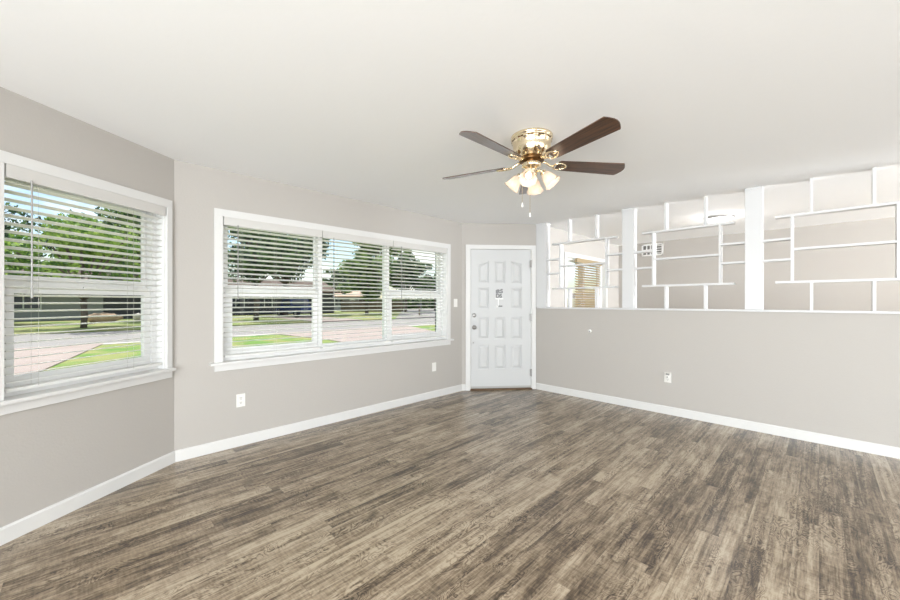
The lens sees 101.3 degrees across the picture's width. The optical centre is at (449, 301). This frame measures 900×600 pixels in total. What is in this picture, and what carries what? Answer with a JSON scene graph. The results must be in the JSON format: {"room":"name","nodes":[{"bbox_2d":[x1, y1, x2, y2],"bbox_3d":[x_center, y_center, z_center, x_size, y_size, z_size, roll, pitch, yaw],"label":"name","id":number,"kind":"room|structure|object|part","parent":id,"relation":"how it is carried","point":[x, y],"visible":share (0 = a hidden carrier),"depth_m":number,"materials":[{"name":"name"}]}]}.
{"room":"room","nodes":[
{"label":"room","id":0,"kind":"room"},
{"bbox_2d":[0,87,173,527],"bbox_3d":[-2.666,0.075,0.783,0.166,2.430,4.545,0,0,10],"label":"wall","id":1,"kind":"structure","parent":0,"point":[50,454],"depth_m":2.31,"materials":[{"name":"grey paint"}]},
{"bbox_2d":[0,451,174,545],"bbox_3d":[-2.556,1.245,0.892,0.015,0.090,4.196,0,0,10],"label":"baseboard","id":2,"kind":"structure","parent":1,"relation":"attached to","point":[9,532],"depth_m":2.30,"materials":[{"name":"white paint"}]},
{"bbox_2d":[0,150,175,415],"bbox_3d":[-2.371,-0.099,2.410,0.230,1.402,1.082,0,0,9],"label":"window","id":3,"kind":"structure","parent":1,"relation":"in","point":[11,402],"depth_m":2.43,"materials":[{"name":"white paint"}]},
{"bbox_3d":[-2.436,-0.405,2.448,0.030,0.610,0.837,0,0,9],"label":"sash","id":4,"kind":"part","parent":3,"relation":"part of","materials":[{"name":"white plastic"}]},
{"bbox_3d":[-2.403,0.195,2.442,0.030,0.590,0.845,0,0,9],"label":"sash","id":5,"kind":"part","parent":3,"relation":"part of","materials":[{"name":"white plastic"}]},
{"bbox_3d":[-2.393,-0.108,2.441,0.175,1.266,0.947,0,0,9],"label":"frame","id":6,"kind":"part","parent":3,"relation":"part of","materials":[{"name":"white plastic"}]},
{"bbox_2d":[4,163,165,392],"bbox_3d":[-2.323,-0.122,2.429,0.084,1.231,0.921,0,0,9],"label":"window blind","id":7,"kind":"object","parent":3,"relation":"attached to","point":[10,171],"visible":0.9,"depth_m":2.29,"materials":[{"name":"grey plastic"}]},
{"bbox_3d":[-2.388,-0.105,2.123,0.055,1.170,0.002,0,0,9],"label":"ladder cord","id":8,"kind":"part","parent":7,"relation":"part of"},
{"bbox_3d":[-2.337,0.483,2.431,0.052,0.019,0.897,0,0,9],"label":"rail","id":9,"kind":"part","parent":7,"relation":"part of","materials":[{"name":"white plastic"}]},
{"bbox_3d":[-2.299,-0.105,2.656,0.055,1.170,0.002,0,0,9],"label":"ladder cord","id":10,"kind":"part","parent":7,"relation":"part of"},
{"bbox_3d":[-2.325,0.535,2.402,0.137,0.022,1.082,0,0,9],"label":"sill","id":11,"kind":"part","parent":3,"relation":"part of","materials":[{"name":"white paint"}]},
{"bbox_2d":[174,160,461,450],"bbox_3d":[-1.080,0.075,4.220,3.471,2.430,0.165,0,0,-45],"label":"wall","id":12,"kind":"structure","parent":0,"point":[205,410],"depth_m":3.45,"materials":[{"name":"grey paint"}]},
{"bbox_2d":[236,393,244,407],"bbox_3d":[-1.873,0.885,3.304,0.072,0.116,0.010,0,0,-45],"label":"wall outlet","id":13,"kind":"object","parent":12,"relation":"attached to","point":[240,398],"visible":1,"depth_m":3.30,"materials":[{"name":"white plastic"}]},
{"bbox_2d":[175,384,461,461],"bbox_3d":[-1.018,1.245,4.155,3.372,0.090,0.015,0,0,-45],"label":"baseboard","id":14,"kind":"structure","parent":12,"relation":"attached to","point":[216,446],"depth_m":3.66,"materials":[{"name":"white paint"}]},
{"bbox_2d":[209,208,453,371],"bbox_3d":[-1.055,-0.099,4.213,2.925,1.402,0.230,0,0,-45],"label":"window","id":15,"kind":"structure","parent":12,"relation":"in","point":[220,363],"depth_m":3.81,"materials":[{"name":"white paint"}]},
{"bbox_3d":[-1.736,-0.405,3.633,0.845,0.610,0.030,0,0,-45],"label":"sash","id":16,"kind":"part","parent":15,"relation":"part of","materials":[{"name":"white plastic"}]},
{"bbox_3d":[-1.712,0.195,3.609,0.853,0.590,0.030,0,0,-45],"label":"sash","id":17,"kind":"part","parent":15,"relation":"part of","materials":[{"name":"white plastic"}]},
{"bbox_2d":[223,217,321,357],"bbox_3d":[-1.666,-0.122,3.540,0.896,1.231,0.084,0,0,-45],"label":"window blind","id":18,"kind":"object","parent":15,"relation":"attached to","point":[229,221],"visible":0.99,"depth_m":3.50,"materials":[{"name":"grey plastic"}]},
{"bbox_3d":[-1.676,0.483,3.550,0.872,0.019,0.052,0,0,-45],"label":"rail","id":19,"kind":"part","parent":18,"relation":"part of","materials":[{"name":"white plastic"}]},
{"bbox_3d":[-1.022,0.535,4.180,2.925,0.022,0.137,0,0,-45],"label":"sill","id":20,"kind":"part","parent":15,"relation":"part of","materials":[{"name":"white paint"}]},
{"bbox_3d":[-1.091,-0.110,4.234,0.831,1.200,0.030,0,0,-45],"label":"picture sash","id":21,"kind":"part","parent":15,"relation":"part of","materials":[{"name":"clear glass"}]},
{"bbox_2d":[321,231,392,348],"bbox_3d":[-1.028,-0.122,4.177,0.895,1.231,0.084,0,0,-45],"label":"window blind","id":22,"kind":"object","parent":15,"relation":"attached to","point":[325,234],"visible":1,"depth_m":4.15,"materials":[{"name":"grey plastic"}]},
{"bbox_3d":[-1.038,0.483,4.187,0.871,0.019,0.052,0,0,-45],"label":"rail","id":23,"kind":"part","parent":22,"relation":"part of","materials":[{"name":"white plastic"}]},
{"bbox_3d":[-0.845,-0.105,4.380,0.055,1.170,0.002,0,0,45],"label":"ladder cord","id":24,"kind":"part","parent":22,"relation":"part of","materials":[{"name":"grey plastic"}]},
{"bbox_3d":[-0.483,-0.405,4.885,0.867,0.610,0.030,0,0,-45],"label":"sash","id":25,"kind":"part","parent":15,"relation":"part of","materials":[{"name":"white plastic"}]},
{"bbox_3d":[-0.459,0.195,4.861,0.875,0.590,0.030,0,0,-45],"label":"sash","id":26,"kind":"part","parent":15,"relation":"part of","materials":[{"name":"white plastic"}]},
{"bbox_2d":[391,241,446,341],"bbox_3d":[-0.387,-0.122,4.819,0.908,1.231,0.084,0,0,-45],"label":"window blind","id":27,"kind":"object","parent":15,"relation":"attached to","point":[401,245],"visible":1,"depth_m":4.79,"materials":[{"name":"grey plastic"}]},
{"bbox_3d":[-0.397,0.483,4.829,0.884,0.019,0.052,0,0,-45],"label":"rail","id":28,"kind":"part","parent":27,"relation":"part of","materials":[{"name":"white plastic"}]},
{"bbox_3d":[-0.279,-0.105,4.946,0.055,1.170,0.002,0,0,45],"label":"ladder cord","id":29,"kind":"part","parent":27,"relation":"part of","materials":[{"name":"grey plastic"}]},
{"bbox_2d":[432,362,435,371],"bbox_3d":[-0.213,0.880,4.965,0.072,0.116,0.008,0,0,-45],"label":"wall plate","id":30,"kind":"object","parent":12,"relation":"attached to","point":[433,364],"visible":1,"depth_m":4.96,"materials":[{"name":"white plastic"}]},
{"bbox_2d":[435,253,435,331],"bbox_3d":[-0.164,0.125,5.326,0.080,2.830,0.075,0,0,-45],"label":"downspout","id":31,"kind":"object","parent":12,"relation":"attached to","point":[435,253],"visible":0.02,"depth_m":5.31,"materials":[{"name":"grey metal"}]},
{"bbox_2d":[0,0,899,245],"bbox_3d":[3.200,-1.215,0.336,11.600,0.150,12.750,0,0,-45],"label":"ceiling","id":32,"kind":"structure","parent":0,"point":[371,101],"depth_m":2.00,"materials":[{"name":"white paint"}]},
{"bbox_2d":[442,116,624,216],"bbox_3d":[0.625,-0.862,2.570,1.270,0.557,1.328,0,0,-9],"label":"ceiling fan","id":33,"kind":"object","parent":32,"relation":"hanging from","point":[531,146],"visible":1,"depth_m":2.46,"materials":[{"name":"gold metal"}]},
{"bbox_3d":[0.174,-0.954,2.760,0.510,0.039,0.135,0,0,27],"label":"blade","id":34,"kind":"part","parent":33,"relation":"part of","materials":[{"name":"brown wood"}]},
{"bbox_3d":[0.255,-0.954,2.249,0.510,0.039,0.135,0,0,-45],"label":"blade","id":35,"kind":"part","parent":33,"relation":"part of","materials":[{"name":"brown wood"}]},
{"bbox_3d":[0.441,-0.826,2.606,0.116,0.126,0.124,0,0,-45],"label":"lamp shade","id":36,"kind":"part","parent":33,"relation":"part of","materials":[{"name":"white glass"}]},
{"bbox_3d":[0.635,-0.954,2.995,0.135,0.039,0.510,0,0,9],"label":"blade","id":37,"kind":"part","parent":33,"relation":"part of","materials":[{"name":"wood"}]},
{"bbox_3d":[0.521,-0.826,2.435,0.124,0.126,0.116,0,0,-45],"label":"lamp shade","id":38,"kind":"part","parent":33,"relation":"part of","materials":[{"name":"white glass"}]},
{"bbox_3d":[0.525,-0.843,2.454,0.052,0.058,0.045,0,0,-45],"label":"bulb","id":39,"kind":"part","parent":33,"relation":"part of","materials":[{"name":"white glass"}]},
{"bbox_3d":[0.612,-0.826,2.686,0.124,0.126,0.116,0,0,-45],"label":"lamp shade","id":40,"kind":"part","parent":33,"relation":"part of","materials":[{"name":"white glass"}]},
{"bbox_3d":[0.692,-0.826,2.515,0.116,0.126,0.124,0,0,-45],"label":"lamp shade","id":41,"kind":"part","parent":33,"relation":"part of","materials":[{"name":"white glass"}]},
{"bbox_3d":[0.766,-0.954,2.168,0.135,0.039,0.510,0,0,-27],"label":"blade","id":42,"kind":"part","parent":33,"relation":"part of","materials":[{"name":"brown wood"}]},
{"bbox_3d":[1.001,-0.954,2.629,0.510,0.039,0.135,0,0,-9],"label":"blade","id":43,"kind":"part","parent":33,"relation":"part of","materials":[{"name":"brown wood"}]},
{"bbox_2d":[708,214,734,222],"bbox_3d":[3.613,-1.107,4.957,0.342,0.066,0.342,0,0,-45],"label":"ceiling light","id":44,"kind":"object","parent":32,"relation":"attached to","point":[717,218],"visible":0.88,"depth_m":4.86,"materials":[{"name":"white glass"}]},
{"bbox_2d":[708,217,732,222],"bbox_3d":[3.613,-1.090,4.957,0.304,0.032,0.304,0,0,-45],"label":"diffuser","id":45,"kind":"object","parent":44,"relation":"attached to","point":[710,219],"depth_m":4.90,"materials":[{"name":"white"}]},
{"bbox_2d":[0,389,899,599],"bbox_3d":[3.182,1.350,0.283,11.300,0.120,12.500,0,0,-45],"label":"floor","id":46,"kind":"structure","parent":0,"point":[526,494],"depth_m":2.15,"materials":[{"name":"wood"}]},
{"bbox_2d":[462,223,535,383],"bbox_3d":[0.690,0.075,5.471,1.156,2.430,0.140,0,0,-5],"label":"wall","id":47,"kind":"structure","parent":0,"point":[472,233],"depth_m":5.38,"materials":[{"name":"grey paint"}]},
{"bbox_2d":[466,245,535,390],"bbox_3d":[0.742,0.233,5.442,1.041,2.115,0.206,0,0,-5],"label":"door","id":48,"kind":"structure","parent":47,"relation":"in","point":[500,279],"depth_m":5.41,"materials":[{"name":"white paint"}]},
{"bbox_2d":[536,227,618,307],"bbox_3d":[2.413,0.075,6.631,3.070,2.430,0.165,0,0,-45],"label":"wall","id":49,"kind":"structure","parent":0,"point":[596,249],"depth_m":6.27,"materials":[{"name":"grey paint"}]},
{"bbox_2d":[564,252,607,307],"bbox_3d":[2.390,-0.099,6.576,1.750,1.402,0.230,0,0,-45],"label":"window","id":50,"kind":"structure","parent":49,"relation":"in","point":[568,257],"depth_m":6.60,"materials":[{"name":"white paint"}]},
{"bbox_3d":[2.071,-0.405,6.358,0.692,0.610,0.030,0,0,-45],"label":"sash","id":51,"kind":"part","parent":50,"relation":"part of","materials":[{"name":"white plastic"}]},
{"bbox_2d":[573,258,601,307],"bbox_3d":[2.474,-0.122,6.605,1.000,1.231,0.074,0,0,-45],"label":"window blind","id":52,"kind":"object","parent":50,"relation":"attached to","point":[579,260],"visible":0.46,"depth_m":6.54,"materials":[{"name":"beige"}]},
{"bbox_2d":[536,308,899,447],"bbox_3d":[3.072,0.697,3.734,0.115,1.187,4.976,0,0,-45],"label":"wall","id":53,"kind":"structure","parent":0,"point":[834,374],"depth_m":3.74,"materials":[{"name":"grey paint"}]},
{"bbox_2d":[664,372,670,382],"bbox_3d":[2.493,0.870,4.225,0.072,0.116,0.010,0,0,45],"label":"wall outlet","id":54,"kind":"object","parent":53,"relation":"attached to","point":[668,380],"visible":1,"depth_m":4.23,"materials":[{"name":"white plastic"}]},
{"bbox_2d":[536,383,899,458],"bbox_3d":[3.023,1.245,3.691,4.945,0.090,0.015,0,0,45],"label":"baseboard","id":55,"kind":"structure","parent":53,"relation":"attached to","point":[857,445],"depth_m":3.73,"materials":[{"name":"white paint"}]},
{"bbox_2d":[537,307,899,313],"bbox_3d":[3.079,0.092,3.727,0.159,0.020,4.955,0,0,-45],"label":"ledge cap","id":56,"kind":"object","parent":53,"relation":"on","point":[738,310],"visible":0.93,"depth_m":3.75,"materials":[{"name":"white paint"}]},
{"bbox_2d":[536,223,550,306],"bbox_3d":[1.371,-0.529,5.435,0.135,1.222,0.168,0,0,-45],"label":"post","id":57,"kind":"object","parent":56,"relation":"on","point":[542,229],"visible":0.98,"depth_m":5.38,"materials":[{"name":"white paint"}]},
{"bbox_2d":[547,214,621,307],"bbox_3d":[1.804,-0.529,5.001,1.059,1.222,0.091,0,0,45],"label":"lattice panel","id":58,"kind":"object","parent":56,"relation":"on","point":[560,259],"visible":0.92,"depth_m":4.92,"materials":[{"name":"white paint"}]},
{"bbox_3d":[1.804,-0.497,5.001,0.625,0.021,0.091,0,0,45],"label":"shelf rail","id":59,"kind":"part","parent":58,"relation":"part of","materials":[{"name":"white paint"}]},
{"bbox_3d":[1.804,-0.818,5.001,0.886,0.021,0.091,0,0,45],"label":"shelf rail","id":60,"kind":"part","parent":58,"relation":"part of","materials":[{"name":"white paint"}]},
{"bbox_3d":[1.804,-0.185,5.001,0.886,0.021,0.091,0,0,45],"label":"shelf rail","id":61,"kind":"part","parent":58,"relation":"part of","materials":[{"name":"white paint"}]},
{"bbox_3d":[2.110,-0.600,4.696,0.196,0.021,0.091,0,0,45],"label":"shelf rail","id":62,"kind":"part","parent":58,"relation":"part of","materials":[{"name":"white paint"}]},
{"bbox_3d":[2.110,-0.402,4.696,0.196,0.021,0.091,0,0,45],"label":"shelf rail","id":63,"kind":"part","parent":58,"relation":"part of","materials":[{"name":"white paint"}]},
{"bbox_2d":[622,208,636,307],"bbox_3d":[2.227,-0.529,4.579,0.135,1.222,0.137,0,0,-45],"label":"post","id":64,"kind":"object","parent":56,"relation":"on","point":[629,216],"visible":0.95,"depth_m":4.54,"materials":[{"name":"white paint"}]},
{"bbox_2d":[634,196,744,308],"bbox_3d":[2.651,-0.529,4.155,1.063,1.222,0.091,0,0,45],"label":"lattice panel","id":65,"kind":"object","parent":56,"relation":"on","point":[666,205],"visible":0.97,"depth_m":4.08,"materials":[{"name":"white paint"}]},
{"bbox_3d":[2.345,-0.600,4.461,0.198,0.021,0.091,0,0,45],"label":"shelf rail","id":66,"kind":"part","parent":65,"relation":"part of","materials":[{"name":"white paint"}]},
{"bbox_3d":[2.345,-0.402,4.461,0.198,0.021,0.091,0,0,45],"label":"shelf rail","id":67,"kind":"part","parent":65,"relation":"part of","materials":[{"name":"white paint"}]},
{"bbox_3d":[2.651,-0.497,4.155,0.625,0.021,0.091,0,0,45],"label":"shelf rail","id":68,"kind":"part","parent":65,"relation":"part of","materials":[{"name":"white paint"}]},
{"bbox_3d":[2.651,-0.818,4.155,0.886,0.021,0.091,0,0,45],"label":"shelf rail","id":69,"kind":"part","parent":65,"relation":"part of","materials":[{"name":"white paint"}]},
{"bbox_3d":[2.651,-0.185,4.155,0.886,0.021,0.091,0,0,45],"label":"shelf rail","id":70,"kind":"part","parent":65,"relation":"part of","materials":[{"name":"white paint"}]},
{"bbox_3d":[2.957,-0.600,3.849,0.198,0.021,0.091,0,0,45],"label":"shelf rail","id":71,"kind":"part","parent":65,"relation":"part of","materials":[{"name":"white paint"}]},
{"bbox_3d":[2.957,-0.402,3.849,0.198,0.021,0.091,0,0,45],"label":"shelf rail","id":72,"kind":"part","parent":65,"relation":"part of","materials":[{"name":"white paint"}]},
{"bbox_2d":[745,186,763,309],"bbox_3d":[3.076,-0.529,3.730,0.135,1.222,0.139,0,0,-45],"label":"post","id":73,"kind":"object","parent":56,"relation":"on","point":[754,196],"visible":1,"depth_m":3.69,"materials":[{"name":"white paint"}]},
{"bbox_3d":[3.076,-1.131,3.730,0.135,0.018,0.139,0,0,-45],"label":"trim","id":74,"kind":"part","parent":73,"relation":"part of","materials":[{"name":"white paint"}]},
{"bbox_2d":[763,167,899,310],"bbox_3d":[3.503,-0.529,3.303,1.072,1.222,0.091,0,0,45],"label":"lattice panel","id":75,"kind":"object","parent":56,"relation":"on","point":[896,204],"visible":0.98,"depth_m":3.24,"materials":[{"name":"white paint"}]},
{"bbox_3d":[3.196,-0.600,3.610,0.202,0.021,0.091,0,0,45],"label":"shelf rail","id":76,"kind":"part","parent":75,"relation":"part of","materials":[{"name":"white paint"}]},
{"bbox_3d":[3.196,-0.402,3.610,0.202,0.021,0.091,0,0,45],"label":"shelf rail","id":77,"kind":"part","parent":75,"relation":"part of","materials":[{"name":"white paint"}]},
{"bbox_3d":[3.503,-0.818,3.303,0.886,0.021,0.091,0,0,45],"label":"shelf rail","id":78,"kind":"part","parent":75,"relation":"part of","materials":[{"name":"white paint"}]},
{"bbox_3d":[3.503,-0.185,3.303,0.886,0.021,0.091,0,0,45],"label":"shelf rail","id":79,"kind":"part","parent":75,"relation":"part of","materials":[{"name":"white paint"}]},
{"bbox_3d":[3.503,-0.497,3.303,0.625,0.021,0.091,0,0,45],"label":"shelf rail","id":80,"kind":"part","parent":75,"relation":"part of","materials":[{"name":"white paint"}]},
{"bbox_2d":[619,217,899,310],"bbox_3d":[7.357,0.075,3.751,0.150,2.430,10.900,0,0,-45],"label":"wall","id":81,"kind":"structure","parent":0,"point":[874,261],"depth_m":5.72,"materials":[{"name":"grey paint"}]},
{"bbox_2d":[642,243,662,256],"bbox_3d":[3.892,-0.995,7.102,0.380,0.230,0.012,0,0,45],"label":"air vent","id":82,"kind":"object","parent":81,"relation":"in","point":[659,246],"visible":0.77,"depth_m":7.11,"materials":[{"name":"white metal"}]},
{"label":"outside","id":83,"kind":"structure","parent":0,"visible":0},
{"bbox_2d":[14,306,426,333],"bbox_3d":[-41.366,1.630,62.579,150.000,0.200,93.000,0,0,-45],"label":"lawn","id":84,"kind":"structure","parent":83,"point":[22,330],"depth_m":25.66,"materials":[{"name":"green plant"}]},
{"bbox_2d":[4,202,62,294],"bbox_3d":[-30.019,-2.366,23.636,9.071,8.037,8.250,0,0,20],"label":"tree","id":85,"kind":"object","parent":84,"relation":"on","point":[6,227],"visible":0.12,"depth_m":24.23,"materials":[{"name":"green plant"}]},
{"bbox_2d":[4,209,140,327],"bbox_3d":[-21.625,-1.805,21.388,6.913,6.906,7.289,0,0,-45],"label":"tree","id":86,"kind":"object","parent":84,"relation":"on","point":[53,241],"visible":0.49,"depth_m":20.67,"materials":[{"name":"green plant"}]},
{"bbox_3d":[-21.597,-2.811,21.383,6.946,4.894,7.336,0,0,-45],"label":"crown","id":87,"kind":"part","parent":86,"relation":"part of","materials":[{"name":"green plant"}]},
{"bbox_2d":[14,268,140,321],"bbox_3d":[-34.648,-0.660,32.880,16.500,4.400,9.500,0,0,-45],"label":"house","id":88,"kind":"structure","parent":84,"relation":"on","point":[16,299],"depth_m":30.21,"materials":[{"name":"grey"}]},
{"bbox_3d":[-32.941,-0.010,28.486,1.700,1.100,0.030,0,0,-45],"label":"pane","id":89,"kind":"part","parent":88,"relation":"part of","materials":[{"name":"grey glass"}]},
{"bbox_2d":[49,220,139,271],"bbox_3d":[-38.535,-3.857,41.412,9.373,11.027,11.299,0,0,-45],"label":"tree","id":90,"kind":"object","parent":84,"relation":"on","point":[100,220],"visible":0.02,"depth_m":38.62,"materials":[{"name":"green plant"}]},
{"bbox_2d":[87,312,123,321],"bbox_3d":[-26.416,1.248,28.168,2.252,0.851,1.142,0,0,-45],"label":"boulder","id":91,"kind":"object","parent":84,"relation":"on","point":[110,318],"visible":0.62,"depth_m":27.86,"materials":[{"name":"brown stone"}]},
{"bbox_2d":[77,206,140,281],"bbox_3d":[-24.774,-3.126,30.041,7.865,9.559,7.239,0,0,25],"label":"tree","id":92,"kind":"object","parent":84,"relation":"on","point":[115,268],"visible":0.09,"depth_m":27.70,"materials":[{"name":"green plant"}]},
{"bbox_2d":[133,313,140,319],"bbox_3d":[-26.032,1.308,30.818,0.674,0.724,0.664,0,0,3],"label":"boulder","id":93,"kind":"object","parent":84,"relation":"on","point":[137,317],"visible":0.45,"depth_m":30.58,"materials":[{"name":"grey stone"}]},
{"bbox_2d":[228,227,307,319],"bbox_3d":[-15.843,-2.793,30.320,7.734,8.885,7.155,0,0,12],"label":"tree","id":94,"kind":"object","parent":84,"relation":"on","point":[231,231],"visible":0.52,"depth_m":29.55,"materials":[{"name":"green plant"}]},
{"bbox_3d":[-15.843,-4.280,30.320,7.734,5.911,7.155,0,0,12],"label":"crown","id":95,"kind":"part","parent":94,"relation":"part of","materials":[{"name":"green plant"}]},
{"bbox_2d":[230,230,330,314],"bbox_3d":[-18.142,-3.610,40.391,10.334,10.528,10.327,0,0,-45],"label":"tree","id":96,"kind":"object","parent":84,"relation":"on","point":[241,242],"visible":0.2,"depth_m":39.09,"materials":[{"name":"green plant"}]},
{"bbox_3d":[-18.148,-5.453,40.385,10.352,6.966,10.327,0,0,-45],"label":"crown","id":97,"kind":"part","parent":96,"relation":"part of","materials":[{"name":"green plant"}]},
{"bbox_2d":[228,277,338,314],"bbox_3d":[-23.829,-0.710,47.588,15.400,4.500,10.000,0,0,-45],"label":"house","id":98,"kind":"structure","parent":84,"relation":"on","point":[229,280],"depth_m":44.17,"materials":[{"name":"grey"}]},
{"bbox_3d":[-23.854,0.040,41.108,1.600,1.100,0.030,0,0,-45],"label":"pane","id":99,"kind":"part","parent":98,"relation":"part of","materials":[{"name":"grey"}]},
{"bbox_3d":[-21.733,0.040,43.229,1.600,1.100,0.030,0,0,-45],"label":"pane","id":100,"kind":"part","parent":98,"relation":"part of","materials":[{"name":"grey glass"}]},
{"bbox_2d":[322,268,373,293],"bbox_3d":[-22.677,-2.844,84.010,15.613,9.020,14.096,0,0,-45],"label":"tree","id":101,"kind":"object","parent":84,"relation":"on","point":[326,271],"visible":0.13,"depth_m":79.44,"materials":[{"name":"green plant"}]},
{"bbox_2d":[334,291,363,309],"bbox_3d":[-19.728,-0.235,66.539,10.800,3.550,9.000,0,0,-45],"label":"house","id":102,"kind":"structure","parent":84,"relation":"on","point":[353,292],"depth_m":62.82,"materials":[{"name":"grey"}]},
{"bbox_3d":[-18.622,0.140,61.897,1.400,1.000,0.030,0,0,-45],"label":"pane","id":103,"kind":"part","parent":102,"relation":"part of","materials":[{"name":"grey glass"}]},
{"bbox_2d":[336,252,396,312],"bbox_3d":[-10.042,-2.217,43.896,6.834,7.750,8.138,0,0,-18],"label":"tree","id":104,"kind":"object","parent":84,"relation":"on","point":[357,254],"visible":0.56,"depth_m":42.71,"materials":[{"name":"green plant"}]},
{"bbox_2d":[341,300,402,311],"bbox_3d":[-11.103,0.645,52.970,8.800,1.630,0.072,0,0,-10],"label":"fence","id":105,"kind":"object","parent":84,"relation":"on","point":[362,309],"visible":0.48,"depth_m":52.74,"materials":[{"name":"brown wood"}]},
{"bbox_2d":[352,242,411,256],"bbox_3d":[-10.467,-4.529,58.894,9.578,12.354,8.867,0,0,9],"label":"tree","id":106,"kind":"object","parent":84,"relation":"on","point":[372,248],"visible":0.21,"depth_m":56.99,"materials":[{"name":"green plant"}]},
{"bbox_2d":[378,298,433,308],"bbox_3d":[-2.864,0.417,79.180,36.436,2.903,2.605,0,0,0],"label":"hedge","id":107,"kind":"object","parent":84,"relation":"on","point":[417,299],"visible":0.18,"depth_m":78.68,"materials":[{"name":"green plant"}]},
{"bbox_2d":[389,253,432,311],"bbox_3d":[-5.579,-2.433,50.467,6.218,8.171,6.398,0,0,-45],"label":"tree","id":108,"kind":"object","parent":84,"relation":"on","point":[413,263],"visible":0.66,"depth_m":49.02,"materials":[{"name":"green plant"}]},
{"bbox_3d":[-5.579,-3.770,50.467,6.218,5.496,6.398,0,0,-45],"label":"crown","id":109,"kind":"part","parent":108,"relation":"part of","materials":[{"name":"green plant"}]},
{"bbox_2d":[413,274,434,310],"bbox_3d":[-2.553,-1.646,61.564,7.753,6.607,7.681,0,0,-45],"label":"tree","id":110,"kind":"object","parent":84,"relation":"on","point":[420,287],"visible":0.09,"depth_m":59.84,"materials":[{"name":"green plant"}]},
{"bbox_3d":[-2.564,-2.717,61.553,7.784,4.465,7.681,0,0,-45],"label":"crown","id":111,"kind":"part","parent":110,"relation":"part of","materials":[{"name":"green plant"}]},
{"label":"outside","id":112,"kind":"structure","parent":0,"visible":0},
{"bbox_2d":[271,325,434,341],"bbox_3d":[-1.202,1.615,16.051,8.200,0.200,12.400,0,0,-45],"label":"driveway","id":113,"kind":"structure","parent":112,"point":[344,332],"depth_m":17.47,"materials":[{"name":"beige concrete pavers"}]},
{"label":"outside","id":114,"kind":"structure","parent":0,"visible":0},
{"bbox_2d":[268,315,362,321],"bbox_3d":[-13.824,1.610,34.896,4.194,0.200,15.343,0,0,-42],"label":"driveway","id":115,"kind":"structure","parent":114,"point":[324,319],"depth_m":32.78,"materials":[{"name":"concrete"}]},
{"bbox_2d":[275,299,311,317],"bbox_3d":[-15.139,0.635,36.502,5.470,1.750,1.930,0,0,41],"label":"pickup truck","id":116,"kind":"object","parent":115,"relation":"on","point":[283,300],"visible":0.55,"depth_m":35.77,"materials":[{"name":"blue paint"}]},
{"bbox_3d":[-15.437,0.090,36.761,2.420,0.520,1.870,0,0,41],"label":"cab glass","id":117,"kind":"part","parent":116,"relation":"part of","materials":[{"name":"grey"}]},
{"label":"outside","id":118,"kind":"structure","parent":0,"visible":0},
{"bbox_2d":[14,343,103,374],"bbox_3d":[-10.536,1.615,6.010,7.600,0.200,13.400,0,0,-45],"label":"path","id":119,"kind":"structure","parent":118,"point":[24,353],"depth_m":10.29,"materials":[{"name":"concrete"}]},
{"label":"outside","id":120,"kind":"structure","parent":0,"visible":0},
{"bbox_2d":[44,325,434,370],"bbox_3d":[-7.867,1.640,7.867,120.000,0.200,14.150,0,0,-45],"label":"lawn","id":121,"kind":"structure","parent":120,"point":[116,350],"depth_m":12.35,"materials":[{"name":"green plant"}]},
{"bbox_2d":[102,324,432,344],"bbox_3d":[-12.834,1.620,12.834,120.000,0.200,0.300,0,0,-45],"label":"strip","id":122,"kind":"object","parent":121,"relation":"on","point":[427,324],"depth_m":13.69,"materials":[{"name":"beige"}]},
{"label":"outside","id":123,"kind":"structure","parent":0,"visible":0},
{"bbox_2d":[396,309,434,318],"bbox_3d":[-2.995,1.610,55.489,8.573,0.200,43.983,0,0,-6],"label":"street","id":124,"kind":"structure","parent":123,"point":[426,311],"depth_m":42.86,"materials":[{"name":"grey asphalt"}]},
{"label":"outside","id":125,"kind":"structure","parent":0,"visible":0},
{"bbox_2d":[14,318,434,347],"bbox_3d":[-15.981,1.700,15.981,120.000,0.200,8.800,0,0,-45],"label":"street","id":126,"kind":"structure","parent":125,"point":[19,338],"depth_m":18.45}
]}

